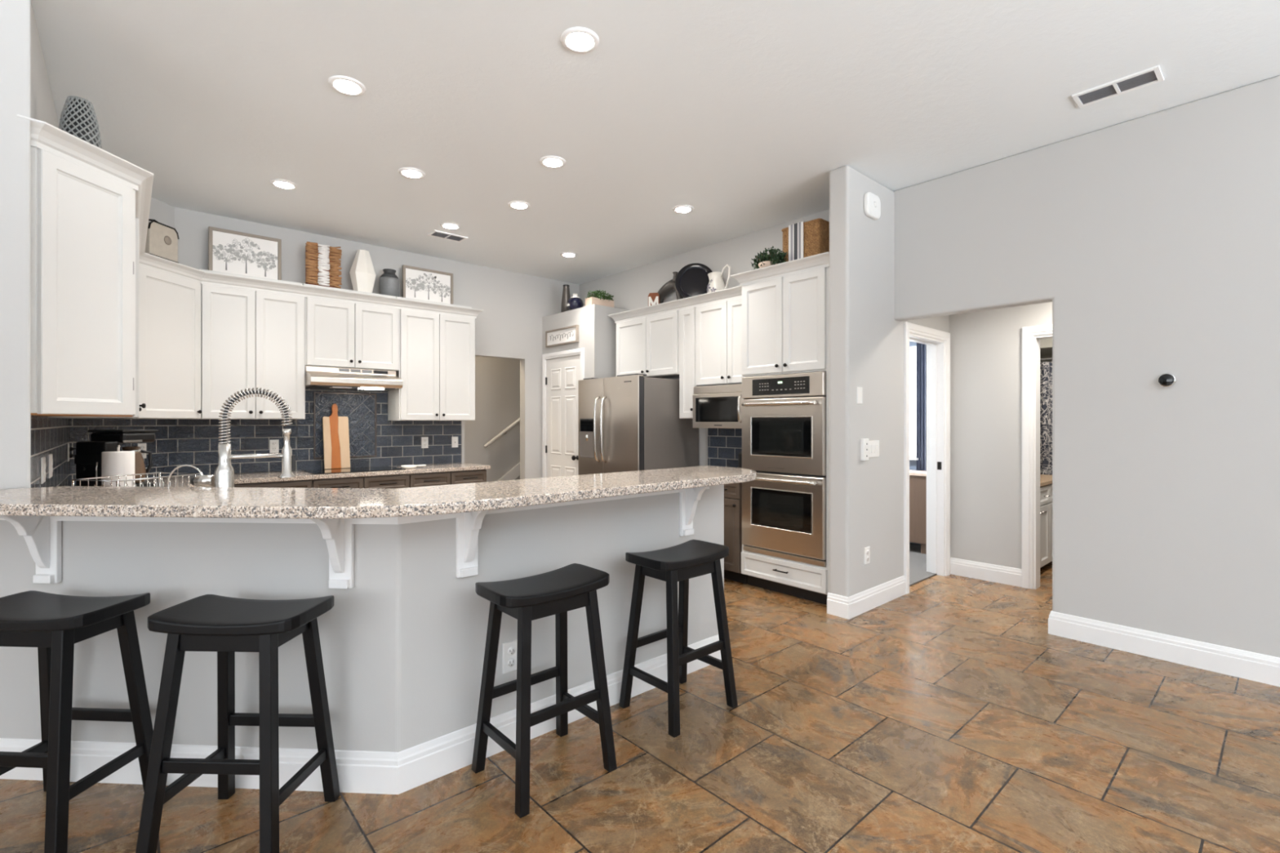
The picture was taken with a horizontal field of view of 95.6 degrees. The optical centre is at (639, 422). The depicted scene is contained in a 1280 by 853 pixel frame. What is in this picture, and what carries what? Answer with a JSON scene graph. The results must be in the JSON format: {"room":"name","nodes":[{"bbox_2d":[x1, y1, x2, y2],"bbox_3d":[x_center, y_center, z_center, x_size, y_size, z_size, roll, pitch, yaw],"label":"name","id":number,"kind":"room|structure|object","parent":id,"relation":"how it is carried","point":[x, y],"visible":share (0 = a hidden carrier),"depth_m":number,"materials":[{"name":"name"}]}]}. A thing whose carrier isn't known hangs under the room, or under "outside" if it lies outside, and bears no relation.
{"room":"kitchen","nodes":[
{"label":"kitchen","id":0,"kind":"room"},
{"bbox_2d":[0,0,67,489],"bbox_3d":[-3.696,-0.215,2.639,1.470,3.130,2.253,0,0,-42],"label":"wall","id":1,"kind":"structure","parent":0,"point":[25,90],"depth_m":2.26,"materials":[{"name":"beige paint"}]},
{"bbox_2d":[31,416,69,488],"bbox_3d":[-3.185,0.212,3.154,0.009,0.473,2.145,0,0,-42],"label":"tile backsplash","id":2,"kind":"structure","parent":1,"relation":"attached to","point":[49,435],"depth_m":2.95,"materials":[{"name":"blue tile"}]},
{"bbox_2d":[31,146,135,416],"bbox_3d":[-2.588,-0.580,2.724,0.330,1.101,0.791,0,0,-42],"label":"upper cabinet","id":3,"kind":"object","parent":1,"relation":"attached to","point":[83,219],"visible":0.96,"depth_m":2.51,"materials":[{"name":"white paint"}]},
{"bbox_2d":[58,95,102,148],"bbox_3d":[-2.544,-1.295,2.636,0.150,0.332,0.150,0,0,-42],"label":"vase","id":4,"kind":"object","parent":3,"relation":"on","point":[78,118],"visible":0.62,"depth_m":2.60,"materials":[{"name":"grey ceramic"}]},
{"bbox_2d":[17,114,484,319],"bbox_3d":[-2.769,-1.152,4.485,1.550,0.090,4.266,0,0,10],"label":"crown molding","id":5,"kind":"structure","parent":3,"relation":"attached to","point":[46,136],"depth_m":4.13,"materials":[{"name":"white paint"}]},
{"bbox_2d":[48,217,146,418],"bbox_3d":[-3.249,-0.578,3.508,0.375,1.105,1.250,0,0,-42],"label":"upper cabinet","id":6,"kind":"object","parent":1,"relation":"attached to","point":[138,409],"visible":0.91,"depth_m":3.14,"materials":[{"name":"white paint"}]},
{"bbox_2d":[69,418,174,486],"bbox_3d":[-3.874,0.212,4.380,0.009,0.473,0.832,0,0,3],"label":"tile backsplash","id":7,"kind":"structure","parent":1,"relation":"attached to","point":[162,449],"depth_m":4.54,"materials":[{"name":"blue tile"}]},
{"bbox_2d":[132,266,202,418],"bbox_3d":[-3.686,-0.578,4.370,0.378,1.105,1.037,0,0,3],"label":"upper cabinet","id":8,"kind":"object","parent":1,"relation":"attached to","point":[170,305],"visible":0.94,"depth_m":4.35,"materials":[{"name":"white paint"}]},
{"bbox_2d":[145,218,178,262],"bbox_3d":[-3.721,-1.342,4.450,0.165,0.423,0.260,0,0,3],"label":"metal canister","id":9,"kind":"object","parent":8,"relation":"on","point":[162,240],"visible":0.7,"depth_m":4.42,"materials":[{"name":"brown metal"}]},
{"bbox_2d":[146,197,173,479],"bbox_3d":[-3.966,-0.215,4.384,0.720,3.130,0.717,0,0,-42],"label":"wall","id":10,"kind":"structure","parent":0,"point":[160,211],"depth_m":4.69,"materials":[{"name":"beige paint"}]},
{"bbox_2d":[0,484,724,751],"bbox_3d":[-0.884,0.823,2.514,3.149,1.054,0.728,0,0,-22],"label":"wall","id":11,"kind":"structure","parent":0,"point":[402,648],"depth_m":2.19,"materials":[{"name":"beige paint"}]},
{"bbox_2d":[0,515,62,583],"bbox_3d":[-2.237,0.449,2.095,0.086,0.312,0.210,0,0,3],"label":"corbel","id":12,"kind":"object","parent":11,"relation":"attached to","point":[42,536],"visible":0.77,"depth_m":2.16,"materials":[{"name":"white paint"}]},
{"bbox_2d":[309,518,354,588],"bbox_3d":[-1.096,0.449,2.026,0.086,0.312,0.210,0,0,3],"label":"corbel","id":13,"kind":"object","parent":11,"relation":"attached to","point":[339,536],"visible":0.73,"depth_m":2.10,"materials":[{"name":"white paint"}]},
{"bbox_2d":[0,486,709,524],"bbox_3d":[-0.940,0.333,2.418,3.032,0.074,0.648,0,0,-20],"label":"trim","id":14,"kind":"structure","parent":11,"relation":"attached to","point":[410,519],"depth_m":2.16,"materials":[{"name":"white paint"}]},
{"bbox_2d":[0,634,721,794],"bbox_3d":[-0.867,1.278,2.501,3.185,0.145,0.724,0,0,-23],"label":"baseboard","id":15,"kind":"structure","parent":11,"relation":"attached to","point":[380,772],"depth_m":2.17,"materials":[{"name":"white paint"}]},
{"bbox_2d":[0,465,756,519],"bbox_3d":[-1.020,0.277,2.282,3.686,0.037,1.096,0,0,-22],"label":"countertop","id":16,"kind":"structure","parent":11,"relation":"on","point":[73,501],"depth_m":2.01,"materials":[{"name":"beige stone"}]},
{"bbox_2d":[455,510,488,577],"bbox_3d":[-0.618,0.449,2.214,0.086,0.312,0.210,0,0,-42],"label":"corbel","id":17,"kind":"object","parent":11,"relation":"attached to","point":[468,526],"visible":0.72,"depth_m":2.25,"materials":[{"name":"white paint"}]},
{"bbox_2d":[502,639,517,674],"bbox_3d":[-0.537,0.978,2.420,0.075,0.125,0.009,0,0,-42],"label":"wall outlet","id":18,"kind":"object","parent":11,"relation":"attached to","point":[509,648],"visible":0.95,"depth_m":2.41,"materials":[{"name":"white plastic"}]},
{"bbox_2d":[679,485,710,536],"bbox_3d":[0.311,0.449,3.037,0.086,0.312,0.210,0,0,-42],"label":"corbel","id":19,"kind":"object","parent":11,"relation":"attached to","point":[688,500],"visible":0.7,"depth_m":3.08,"materials":[{"name":"white paint"}]},
{"bbox_2d":[173,207,579,487],"bbox_3d":[-2.364,-0.215,6.203,4.110,3.130,0.120,0,0,-42],"label":"wall","id":20,"kind":"structure","parent":0,"point":[514,305],"depth_m":6.63,"materials":[{"name":"beige paint"}]},
{"bbox_2d":[199,269,305,419],"bbox_3d":[-3.340,-0.634,5.002,0.744,1.219,0.373,0,0,-42],"label":"upper cabinet","id":21,"kind":"object","parent":20,"relation":"attached to","point":[250,339],"visible":0.94,"depth_m":4.87,"materials":[{"name":"white paint"}]},
{"bbox_2d":[208,226,281,279],"bbox_3d":[-3.425,-1.442,5.045,0.525,0.395,0.034,0,0,-42],"label":"print","id":22,"kind":"object","parent":21,"relation":"on","point":[230,251],"visible":1,"depth_m":5.03,"materials":[{"name":"white paper"}]},
{"bbox_2d":[174,388,462,475],"bbox_3d":[-2.913,0.068,5.624,2.500,0.762,0.016,0,0,-42],"label":"tile backsplash","id":23,"kind":"structure","parent":20,"relation":"attached to","point":[375,441],"depth_m":5.52,"materials":[{"name":"blue tile"}]},
{"bbox_2d":[302,283,399,371],"bbox_3d":[-2.757,-0.875,5.519,0.811,0.739,0.373,0,0,-42],"label":"upper cabinet","id":24,"kind":"object","parent":20,"relation":"attached to","point":[338,334],"visible":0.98,"depth_m":5.37,"materials":[{"name":"white paint"}]},
{"bbox_2d":[305,241,342,288],"bbox_3d":[-2.940,-1.443,5.375,0.304,0.397,0.125,0,0,-42],"label":"vase","id":25,"kind":"object","parent":24,"relation":"on","point":[322,263],"visible":1,"depth_m":5.33,"materials":[{"name":"brown wicker"}]},
{"bbox_2d":[305,365,402,391],"bbox_3d":[-2.720,-0.404,5.458,0.782,0.197,0.513,0,0,-42],"label":"range hood","id":26,"kind":"object","parent":24,"relation":"attached to","point":[316,377],"visible":0.89,"depth_m":5.30,"materials":[{"name":"silver metal"}]},
{"bbox_2d":[349,249,376,293],"bbox_3d":[-2.680,-1.452,5.618,0.235,0.413,0.187,0,0,-42],"label":"vase","id":27,"kind":"object","parent":24,"relation":"on","point":[362,274],"visible":0.8,"depth_m":5.56,"materials":[{"name":"white ceramic"}]},
{"bbox_2d":[379,268,399,297],"bbox_3d":[-2.497,-1.379,5.784,0.188,0.268,0.188,0,0,-42],"label":"milk can","id":28,"kind":"object","parent":24,"relation":"on","point":[389,283],"visible":0.91,"depth_m":5.71,"materials":[{"name":"grey metal"}]},
{"bbox_2d":[387,296,475,420],"bbox_3d":[-2.154,-0.630,6.053,0.795,1.228,0.373,0,0,-42],"label":"upper cabinet","id":29,"kind":"object","parent":20,"relation":"attached to","point":[437,371],"visible":0.97,"depth_m":5.91,"materials":[{"name":"white paint"}]},
{"bbox_2d":[402,265,453,304],"bbox_3d":[-2.227,-1.425,6.107,0.530,0.360,0.034,0,0,-42],"label":"print","id":30,"kind":"object","parent":29,"relation":"on","point":[418,283],"visible":1,"depth_m":6.09,"materials":[{"name":"white paper"}]},
{"bbox_2d":[464,355,519,481],"bbox_3d":[-1.670,-0.715,7.613,4.800,4.130,1.070,0,0,-42],"label":"wall","id":31,"kind":"structure","parent":0,"point":[497,380],"depth_m":7.91,"materials":[{"name":"beige paint"}]},
{"bbox_2d":[484,417,519,448],"bbox_3d":[-1.258,-0.432,8.472,2.224,1.550,0.093,0,0,-42],"label":"handrail","id":32,"kind":"object","parent":31,"relation":"attached to","point":[504,432],"visible":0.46,"depth_m":7.88,"materials":[{"name":"white paint"}]},
{"bbox_2d":[497,462,519,480],"bbox_3d":[-1.544,0.450,8.263,2.550,1.800,0.025,0,0,-42],"label":"trim","id":33,"kind":"structure","parent":31,"relation":"attached to","point":[514,473],"depth_m":8.05,"materials":[{"name":"white paint"}]},
{"bbox_2d":[542,304,628,477],"bbox_3d":[-0.643,0.030,6.937,0.560,2.640,1.065,0,0,-42],"label":"wall","id":34,"kind":"structure","parent":0,"point":[597,330],"depth_m":6.48,"materials":[{"name":"beige paint"}]},
{"bbox_2d":[545,324,578,347],"bbox_3d":[-0.920,-1.002,6.801,0.032,0.195,0.650,0,0,-42],"label":"script sign","id":35,"kind":"object","parent":34,"relation":"attached to","point":[568,335],"visible":1,"depth_m":6.78,"materials":[{"name":"grey wood"}]},
{"bbox_2d":[542,347,584,477],"bbox_3d":[-0.918,0.260,6.803,0.109,2.180,0.860,0,0,-42],"label":"door","id":36,"kind":"structure","parent":34,"relation":"in","point":[563,375],"depth_m":6.85,"materials":[{"name":"white paint"}]},
{"bbox_2d":[560,284,570,312],"bbox_3d":[-0.884,-1.465,6.953,0.124,0.350,0.124,0,0,-42],"label":"bottle","id":37,"kind":"object","parent":34,"relation":"on","point":[566,291],"visible":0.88,"depth_m":6.91,"materials":[{"name":"grey metal"}]},
{"bbox_2d":[566,293,583,310],"bbox_3d":[-0.757,-1.393,6.778,0.198,0.206,0.196,0,0,-42],"label":"jar","id":38,"kind":"object","parent":34,"relation":"on","point":[575,302],"visible":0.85,"depth_m":6.71,"materials":[{"name":"blue ceramic"}]},
{"bbox_2d":[585,290,613,307],"bbox_3d":[-0.448,-1.399,6.595,0.376,0.217,0.174,0,0,-42],"label":"wooden planter","id":39,"kind":"object","parent":34,"relation":"on","point":[596,300],"visible":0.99,"depth_m":6.53,"materials":[{"name":"brown wood"}]},
{"bbox_2d":[0,542,1279,852],"bbox_3d":[0.128,1.404,2.118,13.200,0.132,13.200,0,0,-42],"label":"floor","id":40,"kind":"structure","parent":0,"point":[945,715],"depth_m":2.26,"materials":[{"name":"tile"}]},
{"bbox_2d":[0,590,153,852],"bbox_3d":[-1.975,0.978,1.957,0.478,0.745,0.373,0,0,3],"label":"bar stool","id":41,"kind":"object","parent":40,"relation":"on","point":[52,624],"visible":0.96,"depth_m":1.88,"materials":[{"name":"black paint"}]},
{"bbox_2d":[135,594,340,852],"bbox_3d":[-1.302,0.978,1.919,0.478,0.745,0.374,0,0,2],"label":"bar stool","id":42,"kind":"object","parent":40,"relation":"on","point":[227,626],"visible":1,"depth_m":1.81,"materials":[{"name":"black paint"}]},
{"bbox_2d":[213,480,311,488],"bbox_3d":[-3.202,0.919,4.934,0.623,0.862,0.636,0,0,-42],"label":"base cabinet","id":43,"kind":"object","parent":40,"relation":"on","point":[300,483],"visible":0.03,"depth_m":4.78,"materials":[{"name":"brown wood"}]},
{"bbox_2d":[311,474,408,488],"bbox_3d":[-2.663,0.919,5.412,0.813,0.862,0.636,0,0,-42],"label":"base cabinet","id":44,"kind":"object","parent":40,"relation":"on","point":[397,481],"visible":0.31,"depth_m":5.21,"materials":[{"name":"brown wood"}]},
{"bbox_2d":[408,471,450,487],"bbox_3d":[-2.208,0.919,5.815,0.399,0.862,0.636,0,0,-42],"label":"base cabinet","id":45,"kind":"object","parent":40,"relation":"on","point":[425,479],"visible":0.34,"depth_m":5.59,"materials":[{"name":"brown wood"}]},
{"bbox_2d":[449,469,486,484],"bbox_3d":[-1.913,0.919,6.077,0.386,0.862,0.636,0,0,-42],"label":"base cabinet","id":46,"kind":"object","parent":40,"relation":"on","point":[467,476],"visible":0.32,"depth_m":5.86,"materials":[{"name":"brown wood"}]},
{"bbox_2d":[471,563,617,817],"bbox_3d":[-0.372,0.978,2.256,0.478,0.745,0.373,0,0,-42],"label":"bar stool","id":47,"kind":"object","parent":40,"relation":"on","point":[573,586],"visible":1,"depth_m":2.22,"materials":[{"name":"black paint"}]},
{"bbox_2d":[577,373,698,475],"bbox_3d":[-0.050,0.447,5.983,0.908,1.806,0.958,0,0,-42],"label":"refrigerator","id":48,"kind":"object","parent":40,"relation":"on","point":[630,422],"visible":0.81,"depth_m":5.64,"materials":[{"name":"silver metal"}]},
{"bbox_2d":[618,539,737,737],"bbox_3d":[0.183,0.978,2.761,0.478,0.745,0.373,0,0,-42],"label":"bar stool","id":49,"kind":"object","parent":40,"relation":"on","point":[691,558],"visible":1,"depth_m":2.73,"materials":[{"name":"black paint"}]},
{"bbox_2d":[724,482,747,584],"bbox_3d":[0.706,0.919,5.335,0.636,0.862,0.988,0,0,-42],"label":"base cabinet","id":50,"kind":"object","parent":40,"relation":"on","point":[733,491],"visible":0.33,"depth_m":4.84,"materials":[{"name":"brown wood"}]},
{"bbox_2d":[741,266,829,604],"bbox_3d":[1.308,0.065,4.663,0.646,2.570,0.800,0,0,-42],"label":"tall cabinet","id":51,"kind":"object","parent":40,"relation":"on","point":[785,319],"visible":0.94,"depth_m":4.42,"materials":[{"name":"white paint"}]},
{"bbox_2d":[751,245,786,270],"bbox_3d":[1.052,-1.327,4.738,0.190,0.212,0.339,0,0,-42],"label":"potted plant","id":52,"kind":"object","parent":51,"relation":"on","point":[764,260],"visible":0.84,"depth_m":4.68,"materials":[{"name":"green plant"}]},
{"bbox_2d":[741,371,826,566],"bbox_3d":[1.269,0.342,4.636,0.650,1.416,0.744,0,0,-42],"label":"double oven","id":53,"kind":"object","parent":51,"relation":"in","point":[784,416],"visible":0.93,"depth_m":4.42,"materials":[{"name":"silver metal"}]},
{"bbox_2d":[781,217,829,262],"bbox_3d":[1.381,-1.401,4.698,0.320,0.360,0.365,0,0,-42],"label":"woven basket","id":54,"kind":"object","parent":51,"relation":"on","point":[802,239],"visible":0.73,"depth_m":4.56,"materials":[{"name":"brown wicker"}]},
{"bbox_2d":[909,470,926,554],"bbox_3d":[2.573,0.928,6.422,0.300,0.820,1.330,0,0,-42],"label":"wooden dresser","id":55,"kind":"object","parent":40,"relation":"on","point":[917,479],"visible":0.04,"depth_m":5.92,"materials":[{"name":"brown wood"}]},
{"bbox_2d":[1040,474,1052,567],"bbox_3d":[3.562,0.940,5.487,1.310,0.820,0.592,0,0,-42],"label":"vanity","id":56,"kind":"object","parent":40,"relation":"on","point":[1046,481],"visible":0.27,"depth_m":5.24,"materials":[{"name":"white paint"}]},
{"bbox_2d":[1040,474,1052,486],"bbox_3d":[3.554,0.547,5.495,1.310,0.034,0.570,0,0,-42],"label":"countertop","id":57,"kind":"structure","parent":56,"relation":"on","point":[1045,479],"depth_m":5.35,"materials":[{"name":"beige stone"}]},
{"bbox_2d":[31,0,1279,284],"bbox_3d":[-0.598,-1.840,0.252,9.640,0.120,11.370,0,0,-42],"label":"ceiling","id":58,"kind":"structure","parent":0,"point":[740,113],"depth_m":3.19,"materials":[{"name":"white paint"}]},
{"bbox_2d":[269,178,297,189],"bbox_3d":[-2.663,-1.772,4.340,0.180,0.017,0.180,0,0,-42],"label":"recessed light","id":59,"kind":"object","parent":58,"relation":"in","point":[282,184],"visible":1,"depth_m":4.32,"materials":[{"name":"white paint"}]},
{"bbox_2d":[328,75,365,96],"bbox_3d":[-1.549,-1.772,3.070,0.180,0.017,0.180,0,0,-42],"label":"recessed light","id":60,"kind":"object","parent":58,"relation":"in","point":[344,85],"visible":1,"depth_m":3.05,"materials":[{"name":"white paint"}]},
{"bbox_2d":[334,80,359,93],"bbox_3d":[-1.549,-1.769,3.070,0.120,0.012,0.120,0,0,-42],"label":"diffuser","id":61,"kind":"object","parent":60,"relation":"attached to","point":[340,86],"depth_m":3.06,"materials":[{"name":"white plastic"}]},
{"bbox_2d":[398,167,425,178],"bbox_3d":[-1.629,-1.772,4.144,0.180,0.017,0.180,0,0,-42],"label":"recessed light","id":62,"kind":"object","parent":58,"relation":"in","point":[409,172],"visible":1,"depth_m":4.12,"materials":[{"name":"white paint"}]},
{"bbox_2d":[426,230,467,242],"bbox_3d":[-1.838,-1.775,5.547,0.327,0.010,0.180,0,0,-42],"label":"ceiling vent","id":63,"kind":"object","parent":58,"relation":"in","point":[435,233],"visible":1,"depth_m":5.54,"materials":[{"name":"white metal"}]},
{"bbox_2d":[507,200,530,209],"bbox_3d":[-0.990,-1.772,4.755,0.180,0.017,0.180,0,0,-42],"label":"recessed light","id":64,"kind":"object","parent":58,"relation":"in","point":[519,205],"visible":1,"depth_m":4.73,"materials":[{"name":"white paint"}]},
{"bbox_2d":[539,155,565,168],"bbox_3d":[-0.596,-1.772,3.967,0.180,0.017,0.180,0,0,-42],"label":"recessed light","id":65,"kind":"object","parent":58,"relation":"in","point":[551,162],"visible":1,"depth_m":3.95,"materials":[{"name":"white paint"}]},
{"bbox_2d":[560,26,599,53],"bbox_3d":[-0.280,-1.772,2.704,0.180,0.017,0.180,0,0,-42],"label":"recessed light","id":66,"kind":"object","parent":58,"relation":"in","point":[575,39],"visible":1,"depth_m":2.69,"materials":[{"name":"white paint"}]},
{"bbox_2d":[567,32,592,48],"bbox_3d":[-0.280,-1.769,2.704,0.120,0.012,0.120,0,0,-42],"label":"diffuser","id":67,"kind":"object","parent":66,"relation":"attached to","point":[575,40],"depth_m":2.69,"materials":[{"name":"white plastic"}]},
{"bbox_2d":[1071,65,1164,108],"bbox_3d":[2.534,-1.775,3.084,0.177,0.010,0.357,0,0,-42],"label":"ceiling vent","id":68,"kind":"object","parent":58,"relation":"in","point":[1151,76],"visible":1,"depth_m":3.07,"materials":[{"name":"white metal"}]},
{"bbox_2d":[829,165,949,597],"bbox_3d":[3.020,-0.215,5.503,4.380,3.130,0.150,0,0,-42],"label":"wall","id":69,"kind":"structure","parent":0,"point":[866,340],"depth_m":4.14,"materials":[{"name":"beige paint"}]},
{"bbox_2d":[826,575,906,619],"bbox_3d":[1.704,1.278,4.326,0.881,0.145,0.166,0,0,-42],"label":"baseboard","id":70,"kind":"structure","parent":69,"relation":"attached to","point":[846,607],"depth_m":4.13,"materials":[{"name":"white paint"}]},
{"bbox_2d":[860,438,879,460],"bbox_3d":[1.632,0.193,4.152,0.264,0.153,0.029,0,0,-42],"label":"light switch","id":71,"kind":"object","parent":69,"relation":"attached to","point":[868,448],"visible":1,"depth_m":4.12,"materials":[{"name":"white plastic"}]},
{"bbox_2d":[863,191,880,219],"bbox_3d":[1.680,-1.560,4.188,0.200,0.170,0.040,0,0,-42],"label":"sensor","id":72,"kind":"object","parent":69,"relation":"attached to","point":[872,203],"visible":1,"depth_m":4.15,"materials":[{"name":"white plastic"}]},
{"bbox_2d":[903,321,950,594],"bbox_3d":[2.363,0.281,4.906,0.881,2.138,0.172,0,0,-42],"label":"door frame","id":73,"kind":"structure","parent":69,"relation":"in","point":[937,342],"depth_m":5.10,"materials":[{"name":"white paint"}]},
{"bbox_2d":[909,341,920,544],"bbox_3d":[1.395,0.100,6.839,2.080,2.500,4.015,0,0,-42],"label":"wall","id":74,"kind":"structure","parent":0,"point":[913,464],"depth_m":6.40,"materials":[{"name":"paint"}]},
{"bbox_2d":[909,346,918,460],"bbox_3d":[2.713,-0.212,6.761,0.130,1.255,1.140,0,0,-42],"label":"window","id":75,"kind":"structure","parent":74,"relation":"in","point":[911,457],"depth_m":6.39,"materials":[{"name":"white paint"}]},
{"bbox_2d":[909,346,916,455],"bbox_3d":[2.697,-0.228,6.746,0.045,1.185,1.040,0,0,-42],"label":"window blind","id":76,"kind":"object","parent":75,"relation":"attached to","point":[913,351],"visible":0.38,"depth_m":6.39,"materials":[{"name":"white"}]},
{"bbox_2d":[916,342,926,471],"bbox_3d":[2.660,0.139,6.713,0.050,2.222,1.600,0,0,-42],"label":"curtain","id":77,"kind":"object","parent":74,"relation":"hanging from","point":[921,348],"visible":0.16,"depth_m":6.28,"materials":[{"name":"blue fabric"}]},
{"bbox_2d":[579,75,1279,657],"bbox_3d":[2.957,-0.215,3.403,0.140,3.130,11.370,0,0,-42],"label":"wall","id":78,"kind":"structure","parent":0,"point":[1153,241],"depth_m":3.37,"materials":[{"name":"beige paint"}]},
{"bbox_2d":[616,311,679,378],"bbox_3d":[0.167,-0.837,6.157,0.373,0.730,0.985,0,0,-42],"label":"upper cabinet","id":79,"kind":"object","parent":78,"relation":"attached to","point":[648,345],"visible":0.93,"depth_m":6.00,"materials":[{"name":"white paint"}]},
{"bbox_2d":[657,271,683,303],"bbox_3d":[0.308,-1.390,6.188,0.116,0.377,0.406,0,0,-42],"label":"vase","id":80,"kind":"object","parent":79,"relation":"on","point":[669,286],"visible":0.65,"depth_m":6.13,"materials":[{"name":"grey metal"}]},
{"bbox_2d":[608,251,829,323],"bbox_3d":[0.638,-1.153,5.410,0.664,0.114,2.860,0,0,-42],"label":"crown molding","id":81,"kind":"structure","parent":79,"relation":"attached to","point":[733,293],"depth_m":5.13,"materials":[{"name":"white paint"}]},
{"bbox_2d":[679,307,697,418],"bbox_3d":[0.567,-0.619,5.706,0.373,1.167,0.218,0,0,-42],"label":"upper cabinet","id":82,"kind":"object","parent":78,"relation":"attached to","point":[686,317],"visible":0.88,"depth_m":5.61,"materials":[{"name":"white paint"}]},
{"bbox_2d":[675,262,712,297],"bbox_3d":[0.553,-1.399,5.816,0.396,0.396,0.125,0,0,8],"label":"platter","id":83,"kind":"object","parent":82,"relation":"on","point":[692,280],"visible":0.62,"depth_m":5.80,"materials":[{"name":"black ceramic"}]},
{"bbox_2d":[695,297,742,386],"bbox_3d":[0.891,-0.773,5.340,0.373,0.857,0.755,0,0,-42],"label":"upper cabinet","id":84,"kind":"object","parent":78,"relation":"attached to","point":[718,326],"visible":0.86,"depth_m":5.31,"materials":[{"name":"white paint"}]},
{"bbox_2d":[693,383,742,428],"bbox_3d":[0.865,-0.139,5.291,0.469,0.387,0.712,0,0,-42],"label":"microwave oven","id":85,"kind":"object","parent":84,"relation":"attached to","point":[715,406],"visible":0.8,"depth_m":5.20,"materials":[{"name":"silver metal"}]},
{"bbox_2d":[693,383,742,394],"bbox_3d":[0.748,-0.297,5.187,0.024,0.070,0.712,0,0,-42],"label":"vent hood","id":86,"kind":"object","parent":85,"relation":"attached to","point":[726,388],"depth_m":5.21,"materials":[{"name":"silver metal"}]},
{"bbox_2d":[706,264,730,293],"bbox_3d":[0.766,-1.350,5.601,0.247,0.295,0.183,0,0,18],"label":"pitcher","id":87,"kind":"object","parent":84,"relation":"on","point":[716,283],"visible":0.84,"depth_m":5.54,"materials":[{"name":"ceramic"}]},
{"bbox_2d":[705,427,742,467],"bbox_3d":[0.973,0.209,5.526,0.010,0.479,0.920,0,0,-42],"label":"tile backsplash","id":88,"kind":"structure","parent":78,"relation":"attached to","point":[722,446],"depth_m":5.70,"materials":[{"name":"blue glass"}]},
{"bbox_2d":[1048,610,1279,686],"bbox_3d":[4.659,1.278,1.486,0.136,0.145,6.044,0,0,-42],"label":"baseboard","id":89,"kind":"structure","parent":78,"relation":"attached to","point":[1253,666],"depth_m":3.27,"materials":[{"name":"white paint"}]},
{"bbox_2d":[1156,373,1176,386],"bbox_3d":[2.977,-0.238,3.280,0.034,0.082,0.082,0,0,-42],"label":"thermostat","id":90,"kind":"object","parent":78,"relation":"attached to","point":[1164,380],"visible":1,"depth_m":3.27,"materials":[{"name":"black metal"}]},
{"bbox_2d":[949,302,1052,568],"bbox_3d":[4.478,0.100,3.330,0.120,2.500,5.045,0,0,-42],"label":"wall","id":91,"kind":"structure","parent":0,"point":[986,345],"depth_m":4.94,"materials":[{"name":"beige paint"}]},
{"bbox_2d":[950,557,1022,586],"bbox_3d":[2.932,1.278,4.954,0.040,0.145,0.565,0,0,-42],"label":"baseboard","id":92,"kind":"structure","parent":91,"relation":"attached to","point":[966,568],"depth_m":4.94,"materials":[{"name":"white paint"}]},
{"bbox_2d":[1022,324,1052,589],"bbox_3d":[3.482,0.287,4.436,0.144,2.125,0.940,0,0,-42],"label":"door frame","id":93,"kind":"structure","parent":91,"relation":"in","point":[1031,335],"depth_m":4.71,"materials":[{"name":"white paint"}]},
{"bbox_2d":[1040,337,1052,362],"bbox_3d":[5.451,0.100,4.193,2.480,2.500,5.045,0,0,-42],"label":"wall","id":94,"kind":"structure","parent":0,"point":[1046,344],"depth_m":6.11,"materials":[{"name":"paint"}]},
{"bbox_2d":[1040,357,1052,475],"bbox_3d":[4.834,0.269,5.253,0.064,1.862,2.630,0,0,-42],"label":"shower curtain","id":95,"kind":"object","parent":94,"relation":"hanging from","point":[1046,367],"visible":0.02,"depth_m":5.97,"materials":[{"name":"fabric"}]},
{"bbox_3d":[-2.928,0.919,3.358,0.642,0.862,1.620,0,0,-42],"label":"base cabinet","id":96,"kind":"object","parent":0,"visible":0},
{"bbox_2d":[142,462,490,487],"bbox_3d":[-1.852,0.469,4.001,3.115,0.037,3.841,0,0,-42],"label":"countertop","id":97,"kind":"structure","parent":96,"relation":"on","point":[265,477],"depth_m":5.05,"materials":[{"name":"beige stone"}]},
{"bbox_2d":[95,444,134,486],"bbox_3d":[-2.861,0.287,3.183,0.159,0.325,0.159,0,0,-4],"label":"paper towel roll","id":98,"kind":"object","parent":97,"relation":"on","point":[117,463],"visible":0.41,"depth_m":3.13,"materials":[{"name":"white paper"}]},
{"bbox_2d":[74,429,158,486],"bbox_3d":[-3.354,0.250,3.747,0.250,0.400,0.373,0,0,6],"label":"coffee maker","id":99,"kind":"object","parent":97,"relation":"on","point":[87,453],"visible":0.7,"depth_m":3.65,"materials":[{"name":"black plastic"}]},
{"bbox_2d":[71,471,201,487],"bbox_3d":[-2.519,0.360,2.925,0.290,0.178,0.409,0,0,13],"label":"dish rack","id":100,"kind":"object","parent":97,"relation":"on","point":[117,482],"visible":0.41,"depth_m":2.91,"materials":[{"name":"silver metal"}]},
{"bbox_2d":[167,387,295,487],"bbox_3d":[-1.727,0.151,2.444,0.471,0.598,0.145,0,0,-22],"label":"kitchen faucet","id":101,"kind":"object","parent":97,"relation":"on","point":[224,477],"visible":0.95,"depth_m":2.42,"materials":[{"name":"silver metal"}]},
{"bbox_2d":[301,466,405,474],"bbox_3d":[-2.663,0.446,5.410,0.770,0.008,0.490,0,0,-42],"label":"cooktop","id":102,"kind":"object","parent":97,"relation":"in","point":[378,468],"visible":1,"depth_m":5.38,"materials":[{"name":"black glass"}]},
{"bbox_2d":[322,404,350,469],"bbox_3d":[-2.904,0.132,5.545,0.224,0.620,0.113,0,0,-42],"label":"cutting board","id":103,"kind":"object","parent":102,"relation":"on","point":[336,453],"visible":1,"depth_m":5.53,"materials":[{"name":"brown wood"}]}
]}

